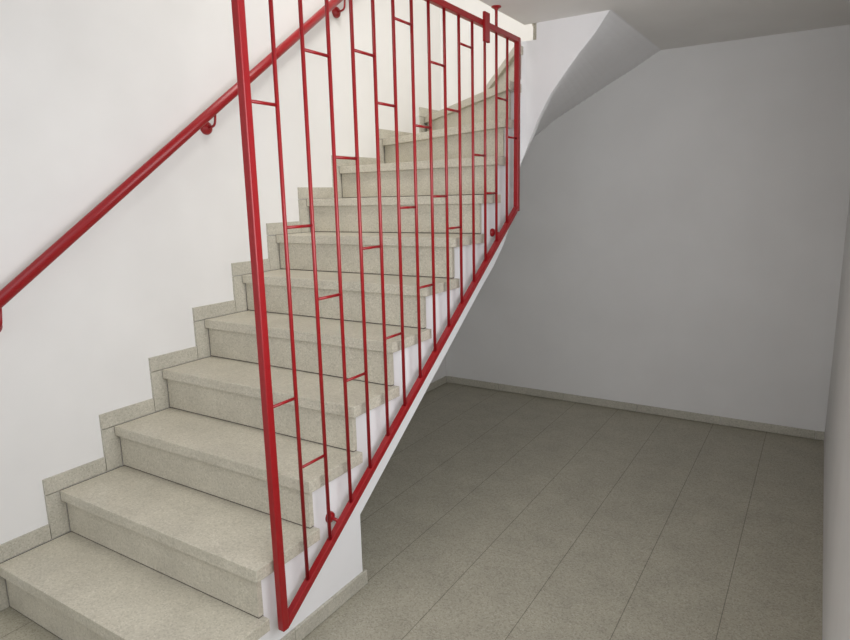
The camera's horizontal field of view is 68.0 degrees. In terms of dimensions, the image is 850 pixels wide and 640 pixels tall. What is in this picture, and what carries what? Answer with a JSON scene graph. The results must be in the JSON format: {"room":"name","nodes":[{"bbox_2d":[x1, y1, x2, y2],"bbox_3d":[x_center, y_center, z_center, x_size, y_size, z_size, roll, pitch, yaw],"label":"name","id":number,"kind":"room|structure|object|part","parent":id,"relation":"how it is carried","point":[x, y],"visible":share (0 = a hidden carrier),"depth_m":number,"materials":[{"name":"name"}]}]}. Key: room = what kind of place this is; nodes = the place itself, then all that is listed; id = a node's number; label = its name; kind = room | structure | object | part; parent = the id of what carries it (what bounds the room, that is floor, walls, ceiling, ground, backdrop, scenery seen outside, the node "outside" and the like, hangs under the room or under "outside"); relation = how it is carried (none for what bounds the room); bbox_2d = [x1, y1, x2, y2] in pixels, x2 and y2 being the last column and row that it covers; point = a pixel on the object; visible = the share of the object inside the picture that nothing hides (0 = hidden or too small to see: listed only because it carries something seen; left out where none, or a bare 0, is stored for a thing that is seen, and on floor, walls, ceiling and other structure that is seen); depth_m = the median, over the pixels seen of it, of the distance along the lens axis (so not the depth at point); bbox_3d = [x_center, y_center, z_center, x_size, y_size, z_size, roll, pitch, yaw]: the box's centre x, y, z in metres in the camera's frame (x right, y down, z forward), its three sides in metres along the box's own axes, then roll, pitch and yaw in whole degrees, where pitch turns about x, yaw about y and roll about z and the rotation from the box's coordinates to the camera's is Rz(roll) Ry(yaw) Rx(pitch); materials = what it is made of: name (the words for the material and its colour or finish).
{"room":"stairwell","nodes":[
{"label":"stairwell","id":0,"kind":"room"},
{"bbox_2d":[0,0,445,604],"bbox_3d":[-1.618,-1.406,1.963,0.200,5.050,6.223,6,13,32],"label":"wall","id":1,"kind":"structure","parent":0,"point":[91,91],"depth_m":2.59,"materials":[{"name":"white paint"}]},
{"bbox_2d":[0,0,345,331],"bbox_3d":[-0.771,-1.273,3.081,0.090,2.359,3.195,6,13,32],"label":"handrail","id":2,"kind":"object","parent":1,"relation":"attached to","point":[201,122],"visible":0.99,"depth_m":2.53,"materials":[{"name":"red metal"}]},
{"bbox_2d":[425,376,446,392],"bbox_3d":[-0.475,0.676,3.944,0.012,0.051,2.425,6,13,32],"label":"baseboard","id":3,"kind":"structure","parent":1,"relation":"attached to","point":[443,380],"depth_m":4.83,"materials":[{"name":"beige stone"}]},
{"bbox_2d":[0,382,823,639],"bbox_3d":[-0.405,1.209,1.738,2.926,0.150,6.623,6,13,32],"label":"floor","id":4,"kind":"structure","parent":0,"point":[494,514],"depth_m":2.74,"materials":[{"name":"beige tile"}]},
{"bbox_2d":[0,10,660,639],"bbox_3d":[-0.050,-0.364,2.959,1.592,2.456,3.273,6,13,32],"label":"staircase","id":5,"kind":"structure","parent":4,"relation":"on","point":[174,541],"depth_m":2.52,"materials":[{"name":"beige stone"}]},
{"bbox_2d":[231,0,520,631],"bbox_3d":[-0.009,-0.241,2.483,0.075,2.130,1.776,6,13,32],"label":"stair railing","id":6,"kind":"object","parent":5,"relation":"attached to","point":[285,614],"visible":1,"depth_m":2.10,"materials":[{"name":"red metal"}]},
{"bbox_3d":[-0.460,-0.045,1.757,0.025,2.043,0.025,6,13,32],"label":"post","id":7,"kind":"part","parent":6,"relation":"part of","materials":[{"name":"red metal"}]},
{"bbox_3d":[0.011,0.192,2.561,0.024,1.246,1.728,6,13,32],"label":"rail","id":8,"kind":"part","parent":6,"relation":"part of","materials":[{"name":"red metal"}]},
{"bbox_3d":[-0.020,-1.188,2.292,0.024,0.025,1.726,6,13,32],"label":"rail","id":9,"kind":"part","parent":6,"relation":"part of","materials":[{"name":"red metal"}]},
{"bbox_3d":[0.264,-1.257,2.706,0.012,0.120,0.048,6,13,32],"label":"fixing plate","id":10,"kind":"part","parent":6,"relation":"part of","materials":[{"name":"red paint"}]},
{"bbox_3d":[0.319,-1.352,2.815,0.013,0.084,0.013,6,13,32],"label":"ceiling rod","id":11,"kind":"part","parent":6,"relation":"part of","materials":[{"name":"red paint"}]},
{"bbox_3d":[0.452,-0.950,3.095,0.025,0.820,0.025,6,13,32],"label":"post","id":12,"kind":"part","parent":6,"relation":"part of","materials":[{"name":"red metal"}]},
{"bbox_2d":[440,0,849,437],"bbox_3d":[1.237,-1.851,3.919,2.926,5.050,0.200,6,13,32],"label":"wall","id":13,"kind":"structure","parent":0,"point":[675,240],"depth_m":3.86,"materials":[{"name":"white paint"}]},
{"bbox_2d":[447,376,824,440],"bbox_3d":[1.240,0.568,4.296,2.511,0.051,0.010,6,13,32],"label":"baseboard","id":14,"kind":"structure","parent":13,"relation":"attached to","point":[792,431],"depth_m":4.15,"materials":[{"name":"beige stone"}]},
{"bbox_2d":[479,0,849,49],"bbox_3d":[-0.459,-1.211,1.267,2.526,0.258,6.223,6,13,32],"label":"ceiling","id":15,"kind":"structure","parent":0,"point":[668,24],"depth_m":3.01,"materials":[{"name":"white paint"}]},
{"bbox_2d":[822,196,849,639],"bbox_3d":[0.653,-1.185,0.565,0.100,5.050,6.223,6,13,32],"label":"wall","id":16,"kind":"structure","parent":0,"point":[836,495],"depth_m":2.11,"materials":[{"name":"white paint"}]}
]}

